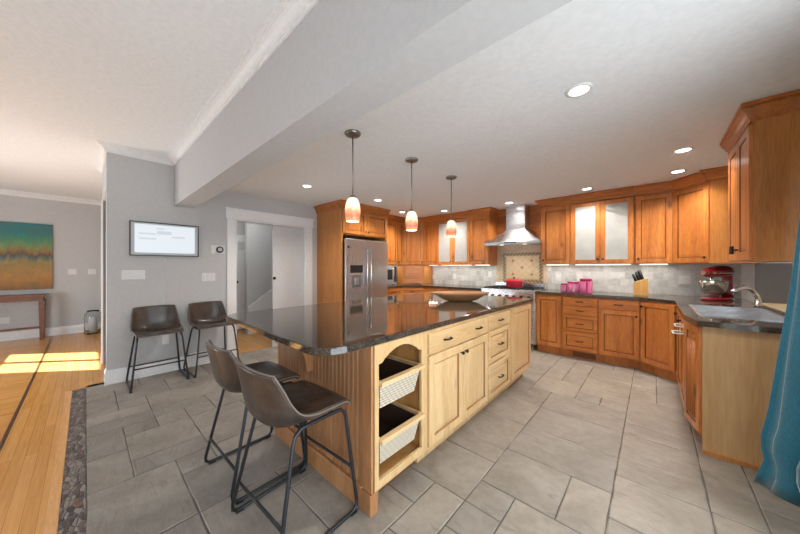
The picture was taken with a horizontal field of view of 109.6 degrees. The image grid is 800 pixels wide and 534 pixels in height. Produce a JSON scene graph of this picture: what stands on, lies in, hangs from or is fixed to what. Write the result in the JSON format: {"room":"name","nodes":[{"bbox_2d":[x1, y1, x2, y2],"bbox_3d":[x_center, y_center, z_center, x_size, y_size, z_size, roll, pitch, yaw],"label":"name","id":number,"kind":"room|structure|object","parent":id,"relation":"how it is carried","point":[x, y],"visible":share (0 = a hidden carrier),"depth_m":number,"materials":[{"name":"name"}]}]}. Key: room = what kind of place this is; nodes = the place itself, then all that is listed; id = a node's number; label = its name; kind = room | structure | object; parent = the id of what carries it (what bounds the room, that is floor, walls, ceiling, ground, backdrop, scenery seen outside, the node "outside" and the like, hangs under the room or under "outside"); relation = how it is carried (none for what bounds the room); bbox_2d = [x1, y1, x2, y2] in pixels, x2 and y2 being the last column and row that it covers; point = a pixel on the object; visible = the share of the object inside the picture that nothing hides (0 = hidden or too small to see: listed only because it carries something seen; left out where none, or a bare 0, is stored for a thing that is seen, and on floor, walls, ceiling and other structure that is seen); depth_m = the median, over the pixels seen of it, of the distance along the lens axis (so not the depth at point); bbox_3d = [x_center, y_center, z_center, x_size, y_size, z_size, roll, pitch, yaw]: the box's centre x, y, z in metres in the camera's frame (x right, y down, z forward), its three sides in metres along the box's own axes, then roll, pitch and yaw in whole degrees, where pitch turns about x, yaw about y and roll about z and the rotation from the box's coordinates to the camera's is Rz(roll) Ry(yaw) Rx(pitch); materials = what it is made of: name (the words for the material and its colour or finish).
{"room":"kitchen","nodes":[
{"label":"kitchen","id":0,"kind":"room"},
{"bbox_2d":[0,329,39,341],"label":"baseboard","id":1,"kind":"structure","parent":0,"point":[25,334],"depth_m":5.19,"materials":[{"name":"white paint"}]},
{"bbox_2d":[0,194,100,332],"bbox_3d":[-6.120,-0.028,6.297,0.120,2.725,5.600,0,0,42],"label":"wall","id":2,"kind":"structure","parent":0,"point":[76,226],"depth_m":5.60,"materials":[{"name":"paint"}]},
{"bbox_2d":[0,317,9,323],"bbox_3d":[-7.127,0.965,5.077,0.008,0.114,0.116,0,0,42],"label":"wall outlet","id":3,"kind":"object","parent":2,"relation":"attached to","point":[4,320],"visible":1,"depth_m":5.08,"materials":[{"name":"white plastic"}]},
{"bbox_2d":[0,221,52,290],"bbox_3d":[-7.081,-0.198,5.104,0.040,1.235,1.000,0,0,42],"label":"painting","id":4,"kind":"object","parent":2,"relation":"attached to","point":[26,249],"visible":1,"depth_m":5.23,"materials":[{"name":"fabric"}]},
{"bbox_2d":[68,269,76,274],"bbox_3d":[-6.592,0.095,5.673,0.010,0.114,0.116,0,0,42],"label":"light switch","id":5,"kind":"object","parent":2,"relation":"attached to","point":[70,271],"visible":1,"depth_m":5.67,"materials":[{"name":"white plastic"}]},
{"bbox_2d":[88,269,95,273],"bbox_3d":[-6.411,0.095,5.873,0.010,0.114,0.116,0,0,42],"label":"light switch","id":6,"kind":"object","parent":2,"relation":"attached to","point":[90,271],"visible":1,"depth_m":5.87,"materials":[{"name":"white plastic"}]},
{"bbox_2d":[45,324,83,336],"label":"baseboard","id":7,"kind":"structure","parent":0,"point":[52,331],"depth_m":5.59,"materials":[{"name":"white paint"}]},
{"bbox_2d":[103,157,105,200],"bbox_3d":[-3.712,-1.153,3.623,0.875,0.475,0.120,0,0,42],"label":"wall","id":8,"kind":"structure","parent":0,"point":[104,168],"depth_m":3.53,"materials":[{"name":"paint"}]},
{"bbox_2d":[101,200,102,354],"bbox_3d":[-3.755,0.210,3.650,0.979,2.250,0.100,0,0,40],"label":"trim","id":9,"kind":"structure","parent":8,"relation":"attached to","point":[101,200],"depth_m":3.87,"materials":[{"name":"white paint"}]},
{"bbox_2d":[103,201,105,363],"bbox_3d":[-3.813,0.210,4.154,0.016,2.240,0.769,0,0,42],"label":"door","id":10,"kind":"structure","parent":8,"relation":"in","point":[104,202],"depth_m":3.87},
{"bbox_2d":[0,0,318,204],"bbox_3d":[-3.342,-1.346,2.159,9.540,0.088,3.150,0,0,42],"label":"trim","id":11,"kind":"structure","parent":8,"relation":"attached to","point":[288,14],"depth_m":2.15,"materials":[{"name":"white paint"}]},
{"bbox_2d":[0,0,280,200],"bbox_3d":[-2.524,-1.440,3.071,9.780,0.100,5.840,0,0,42],"label":"ceiling","id":12,"kind":"structure","parent":0,"point":[75,74],"depth_m":2.06,"materials":[{"name":"paint"}]},
{"bbox_2d":[174,0,572,207],"bbox_3d":[-0.825,-1.090,1.899,5.445,0.600,0.202,0,0,42],"label":"ceiling beam","id":13,"kind":"structure","parent":12,"relation":"attached to","point":[345,59],"depth_m":1.33,"materials":[{"name":"paint"}]},
{"bbox_2d":[754,216,799,505],"bbox_3d":[1.033,0.177,0.013,0.310,2.311,4.192,0,0,38],"label":"curtain","id":14,"kind":"object","parent":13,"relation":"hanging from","point":[779,471],"visible":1,"depth_m":1.64,"materials":[{"name":"teal fabric"}]},
{"bbox_2d":[106,152,316,370],"bbox_3d":[-1.617,-0.028,5.198,0.140,2.725,5.263,0,0,42],"label":"wall","id":15,"kind":"structure","parent":0,"point":[136,189],"depth_m":3.54,"materials":[{"name":"paint"}]},
{"bbox_2d":[121,270,144,279],"bbox_3d":[-3.172,0.095,3.352,0.010,0.109,0.199,0,0,42],"label":"light switch","id":16,"kind":"object","parent":15,"relation":"attached to","point":[125,274],"visible":1,"depth_m":3.34,"materials":[{"name":"white plastic"}]},
{"bbox_2d":[129,220,198,256],"bbox_3d":[-2.959,-0.343,3.571,0.034,0.414,0.680,0,0,42],"label":"wall display","id":17,"kind":"object","parent":15,"relation":"attached to","point":[145,238],"visible":1,"depth_m":3.54,"materials":[{"name":"silver metal"}]},
{"bbox_2d":[104,348,226,385],"bbox_3d":[-2.969,1.255,3.679,0.156,0.160,1.229,0,0,42],"label":"baseboard","id":18,"kind":"structure","parent":15,"relation":"attached to","point":[113,376],"depth_m":3.41,"materials":[{"name":"white paint"}]},
{"bbox_2d":[162,335,168,344],"bbox_3d":[-2.973,0.920,3.575,0.008,0.114,0.070,0,0,42],"label":"wall outlet","id":19,"kind":"object","parent":15,"relation":"attached to","point":[165,338],"visible":1,"depth_m":3.57,"materials":[{"name":"white plastic"}]},
{"bbox_2d":[189,350,209,366],"bbox_3d":[-2.710,1.238,3.842,0.012,0.175,0.260,0,0,42],"label":"air vent","id":20,"kind":"object","parent":15,"relation":"attached to","point":[192,359],"visible":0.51,"depth_m":3.83,"materials":[{"name":"white metal"}]},
{"bbox_2d":[202,273,214,280],"bbox_3d":[-2.662,0.140,3.920,0.010,0.114,0.162,0,0,42],"label":"light switch","id":21,"kind":"object","parent":15,"relation":"attached to","point":[205,276],"visible":1,"depth_m":3.92,"materials":[{"name":"white plastic"}]},
{"bbox_2d":[211,245,224,253],"bbox_3d":[-2.578,-0.248,3.999,0.030,0.116,0.170,0,0,42],"label":"thermostat","id":22,"kind":"object","parent":15,"relation":"attached to","point":[216,249],"visible":1,"depth_m":3.99,"materials":[{"name":"white plastic"}]},
{"bbox_2d":[225,207,313,356],"bbox_3d":[-2.095,0.235,4.638,0.176,2.200,1.415,0,0,42],"label":"trim","id":23,"kind":"structure","parent":15,"relation":"attached to","point":[233,215],"depth_m":4.29,"materials":[{"name":"white paint"}]},
{"bbox_2d":[272,225,302,346],"bbox_3d":[-1.927,0.317,4.860,0.046,2.013,0.544,0,0,42],"label":"door","id":24,"kind":"structure","parent":15,"relation":"in","point":[287,242],"depth_m":4.82,"materials":[{"name":"paint"}]},
{"bbox_2d":[387,215,399,264],"bbox_3d":[-0.395,-0.567,6.094,0.477,1.070,0.655,0,0,42],"label":"upper cabinet","id":25,"kind":"object","parent":15,"relation":"attached to","point":[392,220],"visible":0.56,"depth_m":6.10,"materials":[{"name":"brown wood"}]},
{"bbox_2d":[397,217,404,264],"bbox_3d":[-0.104,-0.567,6.418,0.477,1.070,0.209,0,0,42],"label":"upper cabinet","id":26,"kind":"object","parent":15,"relation":"attached to","point":[400,225],"visible":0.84,"depth_m":6.31,"materials":[{"name":"brown wood"}]},
{"bbox_2d":[237,222,244,329],"bbox_3d":[-3.826,-0.028,5.903,0.380,2.725,3.123,0,0,42],"label":"wall","id":27,"kind":"structure","parent":0,"point":[240,225],"depth_m":6.06,"materials":[{"name":"paint"}]},
{"bbox_2d":[237,235,244,328],"bbox_3d":[-3.494,0.320,5.916,0.098,2.010,0.700,0,0,42],"label":"door","id":28,"kind":"structure","parent":27,"relation":"in","point":[240,238],"depth_m":6.03,"materials":[{"name":"white paint"}]},
{"bbox_2d":[245,223,271,333],"bbox_3d":[-2.649,-0.028,6.092,0.120,2.725,1.270,0,0,42],"label":"wall","id":29,"kind":"structure","parent":0,"point":[258,237],"depth_m":5.73,"materials":[{"name":"paint"}]},
{"bbox_2d":[0,329,799,533],"bbox_3d":[-1.993,1.360,3.886,9.843,0.050,7.722,0,0,42],"label":"floor","id":30,"kind":"structure","parent":0,"point":[574,445],"depth_m":1.91,"materials":[{"name":"tile"}]},
{"bbox_2d":[0,293,47,339],"bbox_3d":[-7.088,0.920,4.828,0.360,0.830,1.320,0,0,42],"label":"console table","id":31,"kind":"object","parent":30,"relation":"on","point":[40,298],"visible":1,"depth_m":5.14,"materials":[{"name":"brown wood"}]},
{"bbox_2d":[43,391,71,533],"bbox_3d":[-1.503,1.358,1.189,5.505,0.054,0.046,0,0,42],"label":"trim","id":32,"kind":"structure","parent":30,"relation":"on","point":[52,515],"depth_m":1.80,"materials":[{"name":"brown wood"}]},
{"bbox_2d":[57,388,85,533],"bbox_3d":[-1.456,1.359,1.242,5.505,0.051,0.096,0,0,42],"label":"trim","id":33,"kind":"structure","parent":30,"relation":"on","point":[72,512],"depth_m":1.81,"materials":[{"name":"stone"}]},
{"bbox_2d":[84,310,100,334],"bbox_3d":[-6.185,1.105,5.684,0.256,0.460,0.256,0,0,42],"label":"glass vase","id":34,"kind":"object","parent":30,"relation":"on","point":[92,318],"visible":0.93,"depth_m":5.60,"materials":[{"name":"white"}]},
{"bbox_2d":[125,305,188,392],"bbox_3d":[-2.853,0.904,3.319,0.494,0.859,0.518,0,0,42],"label":"bar stool","id":35,"kind":"object","parent":30,"relation":"on","point":[145,321],"visible":1,"depth_m":3.36,"materials":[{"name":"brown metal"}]},
{"bbox_2d":[183,301,238,377],"bbox_3d":[-2.494,0.904,3.734,0.494,0.859,0.518,0,0,38],"label":"bar stool","id":36,"kind":"object","parent":30,"relation":"on","point":[207,314],"visible":0.84,"depth_m":3.77,"materials":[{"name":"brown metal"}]},
{"bbox_2d":[204,340,304,504],"bbox_3d":[-0.987,0.904,1.890,0.518,0.859,0.494,0,0,41],"label":"bar stool","id":37,"kind":"object","parent":30,"relation":"on","point":[222,361],"visible":0.84,"depth_m":1.72,"materials":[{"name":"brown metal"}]},
{"bbox_2d":[248,289,271,334],"bbox_3d":[-2.336,0.660,5.777,0.750,1.350,1.200,0,0,42],"label":"staircase","id":38,"kind":"structure","parent":30,"relation":"on","point":[264,302],"depth_m":5.76,"materials":[{"name":"white paint"}]},
{"bbox_2d":[231,358,357,533],"bbox_3d":[-0.579,0.904,1.520,0.518,0.859,0.494,0,0,39],"label":"bar stool","id":39,"kind":"object","parent":30,"relation":"on","point":[273,404],"visible":1,"depth_m":1.39,"materials":[{"name":"brown leather"}]},
{"bbox_2d":[275,341,377,517],"bbox_3d":[0.219,0.880,2.762,1.131,0.909,2.837,0,0,42],"label":"kitchen island","id":40,"kind":"object","parent":30,"relation":"on","point":[349,375],"visible":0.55,"depth_m":1.68,"materials":[{"name":"brown wood"}]},
{"bbox_2d":[226,291,532,355],"bbox_3d":[0.088,0.404,2.860,1.510,0.038,2.945,0,0,42],"label":"island countertop","id":41,"kind":"structure","parent":40,"relation":"on","point":[334,328],"depth_m":2.07,"materials":[{"name":"stone"}]},
{"bbox_2d":[430,291,489,300],"bbox_3d":[0.683,0.335,3.202,0.682,0.099,0.317,0,0,0],"label":"dough bowl","id":42,"kind":"object","parent":41,"relation":"on","point":[446,295],"visible":0.99,"depth_m":3.11,"materials":[{"name":"brown wood"}]},
{"bbox_2d":[314,199,390,303],"bbox_3d":[-0.879,0.117,5.296,0.822,2.437,1.170,0,0,42],"label":"refrigerator surround","id":43,"kind":"object","parent":30,"relation":"on","point":[332,226],"visible":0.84,"depth_m":4.97,"materials":[{"name":"brown wood"}]},
{"bbox_2d":[343,238,387,300],"bbox_3d":[-0.825,0.412,5.294,0.801,1.785,0.998,0,0,42],"label":"refrigerator","id":44,"kind":"object","parent":30,"relation":"on","point":[365,262],"visible":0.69,"depth_m":4.98,"materials":[{"name":"grey metal"}]},
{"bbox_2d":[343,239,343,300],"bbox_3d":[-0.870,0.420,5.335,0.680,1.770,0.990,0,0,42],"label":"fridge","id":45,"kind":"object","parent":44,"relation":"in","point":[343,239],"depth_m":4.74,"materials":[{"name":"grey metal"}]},
{"bbox_2d":[388,287,400,295],"bbox_3d":[-0.364,0.880,5.962,0.699,0.909,0.500,0,0,42],"label":"base cabinet","id":46,"kind":"object","parent":30,"relation":"on","point":[391,291],"visible":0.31,"depth_m":5.77,"materials":[{"name":"brown wood"}]},
{"bbox_2d":[373,331,425,491],"bbox_3d":[-0.210,0.880,1.900,0.610,0.909,0.460,0,0,42],"label":"base cabinet","id":47,"kind":"object","parent":30,"relation":"on","point":[412,347],"visible":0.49,"depth_m":1.78,"materials":[{"name":"brown wood"}]},
{"bbox_2d":[379,401,424,462],"bbox_3d":[-0.169,1.032,1.856,0.546,0.174,0.390,0,0,42],"label":"wicker basket","id":48,"kind":"object","parent":47,"relation":"in","point":[398,422],"visible":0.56,"depth_m":1.80,"materials":[{"name":"white wicker"}]},
{"bbox_2d":[379,354,424,407],"bbox_3d":[-0.169,0.717,1.856,0.546,0.174,0.390,0,0,42],"label":"wicker basket","id":49,"kind":"object","parent":47,"relation":"in","point":[398,376],"visible":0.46,"depth_m":1.76,"materials":[{"name":"white wicker"}]},
{"bbox_2d":[401,287,422,294],"bbox_3d":[0.237,0.880,6.411,0.994,0.909,0.973,0,0,42],"label":"base cabinet","id":50,"kind":"object","parent":30,"relation":"on","point":[404,290],"visible":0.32,"depth_m":5.94,"materials":[{"name":"brown wood"}]},
{"bbox_2d":[388,283,485,290],"bbox_3d":[0.553,0.404,5.784,2.302,0.038,1.459,0,0,42],"label":"countertop","id":51,"kind":"structure","parent":50,"relation":"on","point":[447,286],"depth_m":5.81,"materials":[{"name":"stone"}]},
{"bbox_2d":[388,265,396,283],"bbox_3d":[-0.355,0.170,6.149,0.408,0.430,0.520,0,0,42],"label":"microwave","id":52,"kind":"object","parent":51,"relation":"on","point":[392,269],"visible":0.41,"depth_m":6.11,"materials":[{"name":"metal"}]},
{"bbox_2d":[423,287,449,291],"bbox_3d":[0.934,0.880,5.963,0.660,0.909,0.709,0,0,42],"label":"base cabinet","id":53,"kind":"object","parent":30,"relation":"on","point":[425,289],"visible":0.06,"depth_m":5.76,"materials":[{"name":"brown wood"}]},
{"bbox_2d":[414,315,487,462],"bbox_3d":[0.274,0.880,2.387,0.644,0.909,0.905,0,0,42],"label":"base cabinet","id":54,"kind":"object","parent":30,"relation":"on","point":[456,353],"visible":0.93,"depth_m":2.10,"materials":[{"name":"brown wood"}]},
{"bbox_2d":[450,289,481,290],"bbox_3d":[1.424,0.880,5.524,0.650,0.909,0.709,0,0,42],"label":"base cabinet","id":55,"kind":"object","parent":30,"relation":"on","point":[450,289],"visible":0.05,"depth_m":5.35,"materials":[{"name":"brown wood"}]},
{"bbox_2d":[478,308,509,411],"bbox_3d":[0.758,0.880,2.927,0.644,0.909,0.540,0,0,42],"label":"base cabinet","id":56,"kind":"object","parent":30,"relation":"on","point":[498,332],"visible":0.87,"depth_m":2.70,"materials":[{"name":"brown wood"}]},
{"bbox_2d":[481,282,546,349],"bbox_3d":[1.994,0.812,4.974,0.900,1.045,0.732,0,0,42],"label":"range","id":57,"kind":"object","parent":30,"relation":"on","point":[527,290],"visible":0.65,"depth_m":4.70,"materials":[{"name":"metal"}]},
{"bbox_2d":[481,288,543,292],"bbox_3d":[2.014,0.395,4.997,0.900,0.030,0.670,0,0,42],"label":"cooktop","id":58,"kind":"object","parent":57,"relation":"in","point":[492,290],"depth_m":4.76,"materials":[{"name":"metal"}]},
{"bbox_2d":[504,277,524,287],"bbox_3d":[1.986,0.262,4.909,0.306,0.182,0.278,0,0,1],"label":"cooking pot","id":59,"kind":"object","parent":57,"relation":"on","point":[512,283],"visible":1,"depth_m":4.80,"materials":[{"name":"red metal"}]},
{"bbox_2d":[502,302,530,391],"bbox_3d":[1.150,0.880,3.387,0.612,0.909,0.662,0,0,42],"label":"base cabinet","id":60,"kind":"object","parent":30,"relation":"on","point":[520,316],"visible":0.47,"depth_m":3.15,"materials":[{"name":"brown wood"}]},
{"bbox_2d":[536,294,562,354],"bbox_3d":[2.502,0.880,4.578,0.365,0.909,0.677,0,0,42],"label":"base cabinet","id":61,"kind":"object","parent":30,"relation":"on","point":[548,307],"visible":0.73,"depth_m":4.33,"materials":[{"name":"brown wood"}]},
{"bbox_2d":[562,295,598,361],"bbox_3d":[2.792,0.880,4.296,0.438,0.909,0.709,0,0,42],"label":"base cabinet","id":62,"kind":"object","parent":30,"relation":"on","point":[579,314],"visible":0.92,"depth_m":4.05,"materials":[{"name":"brown wood"}]},
{"bbox_2d":[573,351,595,359],"bbox_3d":[2.672,1.282,4.095,0.288,0.075,0.008,0,0,42],"label":"vent","id":63,"kind":"object","parent":62,"relation":"attached to","point":[577,354],"depth_m":4.09,"materials":[{"name":"wood"}]},
{"bbox_2d":[598,298,640,368],"bbox_3d":[3.123,0.880,3.999,0.446,0.909,0.709,0,0,42],"label":"base cabinet","id":64,"kind":"object","parent":30,"relation":"on","point":[618,319],"visible":0.92,"depth_m":3.76,"materials":[{"name":"brown wood"}]},
{"bbox_2d":[640,300,677,381],"bbox_3d":[3.574,0.880,3.451,0.964,0.909,0.923,0,0,42],"label":"base cabinet","id":65,"kind":"object","parent":30,"relation":"on","point":[657,319],"visible":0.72,"depth_m":3.40,"materials":[{"name":"brown wood"}]},
{"bbox_2d":[535,289,784,333],"bbox_3d":[2.577,0.404,3.283,2.222,0.038,2.479,0,0,42],"label":"countertop","id":66,"kind":"structure","parent":65,"relation":"on","point":[681,302],"depth_m":2.75,"materials":[{"name":"stone"}]},
{"bbox_2d":[561,283,566,291],"bbox_3d":[2.567,0.320,4.415,0.086,0.130,0.086,0,0,-29],"label":"canister","id":67,"kind":"object","parent":66,"relation":"on","point":[563,285],"visible":0.94,"depth_m":4.38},
{"bbox_2d":[567,281,578,292],"bbox_3d":[2.643,0.302,4.306,0.160,0.165,0.160,0,0,42],"label":"canister","id":68,"kind":"object","parent":66,"relation":"on","point":[572,286],"visible":0.98,"depth_m":4.25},
{"bbox_2d":[579,278,591,293],"bbox_3d":[2.743,0.277,4.162,0.160,0.215,0.160,0,0,42],"label":"canister","id":69,"kind":"object","parent":66,"relation":"on","point":[585,284],"visible":0.93,"depth_m":4.10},
{"bbox_2d":[631,270,647,295],"bbox_3d":[3.256,0.211,3.830,0.174,0.346,0.110,0,0,42],"label":"knife block","id":70,"kind":"object","parent":66,"relation":"on","point":[640,287],"visible":1,"depth_m":3.79,"materials":[{"name":"brown wood"}]},
{"bbox_2d":[698,266,734,300],"bbox_3d":[3.647,0.185,3.257,0.375,0.398,0.240,0,0,0],"label":"stand mixer","id":71,"kind":"object","parent":66,"relation":"on","point":[715,290],"visible":0.99,"depth_m":3.21,"materials":[{"name":"red metal"}]},
{"bbox_2d":[698,280,728,296],"bbox_3d":[3.615,0.250,3.254,0.240,0.182,0.250,0,0,42],"label":"bowl","id":72,"kind":"object","parent":71,"relation":"on","point":[712,288],"depth_m":3.21,"materials":[{"name":"silver metal"}]},
{"bbox_2d":[688,304,784,321],"bbox_3d":[2.834,0.470,2.395,0.486,0.183,0.846,0,0,42],"label":"sink","id":73,"kind":"object","parent":66,"relation":"in","point":[702,310],"visible":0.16,"depth_m":2.61,"materials":[{"name":"metal"}]},
{"bbox_2d":[730,285,763,306],"bbox_3d":[3.394,0.279,2.773,0.275,0.210,0.079,0,0,7],"label":"faucet","id":74,"kind":"object","parent":66,"relation":"on","point":[758,301],"visible":1,"depth_m":2.75,"materials":[{"name":"silver metal"}]},
{"bbox_2d":[674,307,677,378],"bbox_3d":[3.276,0.880,2.901,0.672,0.909,0.295,0,0,42],"label":"base cabinet","id":75,"kind":"object","parent":30,"relation":"on","point":[676,313],"visible":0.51,"depth_m":3.02,"materials":[{"name":"brown wood"}]},
{"bbox_2d":[676,310,686,406],"bbox_3d":[2.860,0.880,2.437,0.672,0.909,0.947,0,0,42],"label":"base cabinet","id":76,"kind":"object","parent":30,"relation":"on","point":[680,320],"visible":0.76,"depth_m":2.60,"materials":[{"name":"brown wood"}]},
{"bbox_2d":[671,323,683,334],"bbox_3d":[2.360,0.525,2.396,0.075,0.072,0.132,0,0,42],"label":"towel rack","id":77,"kind":"object","parent":76,"relation":"attached to","point":[675,324],"visible":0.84,"depth_m":2.37,"materials":[{"name":"silver metal"}]},
{"bbox_2d":[684,321,780,470],"bbox_3d":[2.448,0.880,1.962,0.650,0.909,0.304,0,0,42],"label":"base cabinet","id":78,"kind":"object","parent":30,"relation":"on","point":[729,373],"visible":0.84,"depth_m":1.94,"materials":[{"name":"brown wood"}]},
{"bbox_2d":[225,0,799,217],"bbox_3d":[0.731,-1.298,3.633,5.445,0.385,4.456,0,0,42],"label":"ceiling","id":79,"kind":"structure","parent":0,"point":[666,76],"depth_m":2.06,"materials":[{"name":"paint"}]},
{"bbox_2d":[345,129,360,222],"bbox_3d":[-0.390,-0.740,2.328,0.132,0.730,0.132,0,0,42],"label":"pendant lamp","id":80,"kind":"object","parent":79,"relation":"hanging from","point":[352,207],"visible":1,"depth_m":2.29,"materials":[{"name":"glass"}]},
{"bbox_2d":[405,157,417,230],"bbox_3d":[0.120,-0.740,2.896,0.132,0.730,0.132,0,0,42],"label":"pendant lamp","id":81,"kind":"object","parent":79,"relation":"hanging from","point":[411,222],"visible":1,"depth_m":2.85,"materials":[{"name":"white glass"}]},
{"bbox_2d":[446,175,456,236],"bbox_3d":[0.630,-0.740,3.465,0.132,0.730,0.132,0,0,42],"label":"pendant lamp","id":82,"kind":"object","parent":79,"relation":"hanging from","point":[451,229],"visible":1,"depth_m":3.42,"materials":[{"name":"glass"}]},
{"bbox_2d":[565,82,592,97],"bbox_3d":[1.118,-1.101,1.761,0.150,0.006,0.150,0,0,42],"label":"recessed light","id":83,"kind":"object","parent":79,"relation":"in","point":[578,90],"visible":1,"depth_m":1.75,"materials":[{"name":"white paint"}]},
{"bbox_2d":[669,169,686,173],"bbox_3d":[3.205,-1.101,3.251,0.150,0.006,0.150,0,0,42],"label":"recessed light","id":84,"kind":"object","parent":79,"relation":"in","point":[679,170],"visible":1,"depth_m":3.25,"materials":[{"name":"white"}]},
{"bbox_2d":[672,147,693,153],"bbox_3d":[2.673,-1.101,2.663,0.150,0.006,0.150,0,0,42],"label":"recessed light","id":85,"kind":"object","parent":79,"relation":"in","point":[685,149],"visible":1,"depth_m":2.66,"materials":[{"name":"white"}]},
{"bbox_2d":[760,262,792,262],"bbox_3d":[1.894,-0.028,0.464,0.520,2.725,7.620,0,0,42],"label":"wall","id":86,"kind":"structure","parent":0,"point":[760,262],"depth_m":2.93,"materials":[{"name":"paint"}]},
{"bbox_2d":[741,263,754,301],"bbox_3d":[4.020,0.172,3.244,0.028,0.423,0.614,0,0,42],"label":"backsplash","id":87,"kind":"structure","parent":86,"relation":"attached to","point":[747,270],"depth_m":3.22,"materials":[{"name":"tile"}]},
{"bbox_2d":[720,89,799,261],"bbox_3d":[2.722,-0.571,2.076,0.395,1.062,0.825,0,0,42],"label":"upper cabinet","id":88,"kind":"object","parent":86,"relation":"attached to","point":[761,141],"visible":0.96,"depth_m":1.87,"materials":[{"name":"brown wood"}]},
{"bbox_2d":[755,263,792,303],"bbox_3d":[3.954,0.172,2.874,0.423,0.423,0.024,0,0,42],"label":"backsplash","id":89,"kind":"structure","parent":86,"relation":"attached to","point":[772,280],"depth_m":2.93,"materials":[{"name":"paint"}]},
{"bbox_2d":[762,303,786,311],"bbox_3d":[3.622,0.406,2.479,0.400,0.058,1.008,0,0,42],"label":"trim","id":90,"kind":"structure","parent":86,"relation":"attached to","point":[782,307],"depth_m":2.73,"materials":[{"name":"beige wood"}]},
{"bbox_3d":[2.251,-0.028,5.343,5.705,2.725,0.120,0,0,42],"label":"wall","id":91,"kind":"structure","parent":0,"visible":0},
{"bbox_2d":[397,217,432,283],"bbox_3d":[0.269,-0.359,6.582,0.813,1.485,0.676,0,0,42],"label":"upper cabinet","id":92,"kind":"object","parent":91,"relation":"attached to","point":[413,271],"visible":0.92,"depth_m":6.36,"materials":[{"name":"brown wood"}]},
{"bbox_2d":[423,216,437,265],"bbox_3d":[0.747,-0.567,6.318,0.331,1.070,0.432,0,0,42],"label":"upper cabinet","id":93,"kind":"object","parent":91,"relation":"attached to","point":[429,222],"visible":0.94,"depth_m":6.20,"materials":[{"name":"brown wood"}]},
{"bbox_2d":[434,211,469,265],"bbox_3d":[1.173,-0.567,5.935,0.811,1.070,0.432,0,0,42],"label":"upper cabinet","id":94,"kind":"object","parent":91,"relation":"attached to","point":[450,251],"visible":0.82,"depth_m":5.79,"materials":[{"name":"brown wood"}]},
{"bbox_2d":[468,207,499,264],"bbox_3d":[1.643,-0.567,5.493,0.475,1.070,0.462,0,0,42],"label":"upper cabinet","id":95,"kind":"object","parent":91,"relation":"attached to","point":[483,221],"visible":0.98,"depth_m":5.39,"materials":[{"name":"brown wood"}]},
{"bbox_2d":[497,209,505,216],"bbox_3d":[1.990,-1.046,5.429,0.270,0.112,0.060,0,0,42],"label":"trim","id":96,"kind":"structure","parent":91,"relation":"attached to","point":[501,212],"depth_m":5.43,"materials":[{"name":"brown wood"}]},
{"bbox_2d":[484,204,542,246],"bbox_3d":[2.070,-0.747,5.059,0.950,0.711,0.503,0,0,42],"label":"range hood","id":97,"kind":"object","parent":91,"relation":"attached to","point":[517,233],"visible":0.92,"depth_m":5.01,"materials":[{"name":"metal"}]},
{"bbox_2d":[497,211,540,237],"bbox_3d":[2.246,-0.783,5.253,0.887,0.637,0.020,0,0,42],"label":"trim","id":98,"kind":"structure","parent":91,"relation":"attached to","point":[535,217],"depth_m":5.10,"materials":[{"name":"brown wood"}]},
{"bbox_2d":[496,245,547,288],"bbox_3d":[2.247,0.185,5.256,0.925,1.300,0.014,0,0,42],"label":"backsplash","id":99,"kind":"structure","parent":91,"relation":"attached to","point":[528,248],"depth_m":5.37,"materials":[{"name":"beige tile"}]},
{"bbox_2d":[503,252,543,282],"bbox_3d":[2.261,0.010,5.223,0.730,0.570,0.018,0,0,42],"label":"tile panel","id":100,"kind":"object","parent":91,"relation":"attached to","point":[527,267],"visible":0.88,"depth_m":5.20,"materials":[{"name":"tile"}]},
{"bbox_2d":[529,205,540,212],"bbox_3d":[2.453,-1.046,5.014,0.275,0.112,0.060,0,0,42],"label":"trim","id":101,"kind":"structure","parent":91,"relation":"attached to","point":[534,208],"depth_m":5.04,"materials":[{"name":"brown wood"}]},
{"bbox_2d":[535,196,571,264],"bbox_3d":[2.569,-0.567,4.683,0.500,1.070,0.432,0,0,42],"label":"upper cabinet","id":102,"kind":"object","parent":91,"relation":"attached to","point":[555,212],"visible":0.89,"depth_m":4.55,"materials":[{"name":"brown wood"}]},
{"bbox_2d":[433,264,740,297],"bbox_3d":[2.502,0.188,5.027,4.670,0.455,0.014,0,0,42],"label":"backsplash","id":103,"kind":"structure","parent":91,"relation":"attached to","point":[662,279],"depth_m":4.31,"materials":[{"name":"grey tile"}]},
{"bbox_2d":[569,186,634,264],"bbox_3d":[3.037,-0.567,4.249,0.772,1.070,0.452,0,0,42],"label":"upper cabinet","id":104,"kind":"object","parent":91,"relation":"attached to","point":[602,223],"visible":1,"depth_m":4.11,"materials":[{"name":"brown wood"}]},
{"bbox_2d":[634,181,672,264],"bbox_3d":[3.480,-0.567,3.865,0.395,1.070,0.432,0,0,42],"label":"upper cabinet","id":105,"kind":"object","parent":91,"relation":"attached to","point":[653,201],"visible":1,"depth_m":3.76,"materials":[{"name":"brown wood"}]},
{"bbox_2d":[678,276,689,283],"bbox_3d":[3.842,0.175,3.810,0.116,0.114,0.008,0,0,42],"label":"wall outlet","id":106,"kind":"object","parent":91,"relation":"attached to","point":[681,279],"visible":1,"depth_m":3.81,"materials":[{"name":"white plastic"}]},
{"bbox_2d":[670,166,759,263],"bbox_3d":[3.727,-0.571,3.424,0.700,1.062,0.759,0,0,42],"label":"upper cabinet","id":107,"kind":"object","parent":91,"relation":"attached to","point":[700,199],"visible":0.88,"depth_m":3.30,"materials":[{"name":"brown wood"}]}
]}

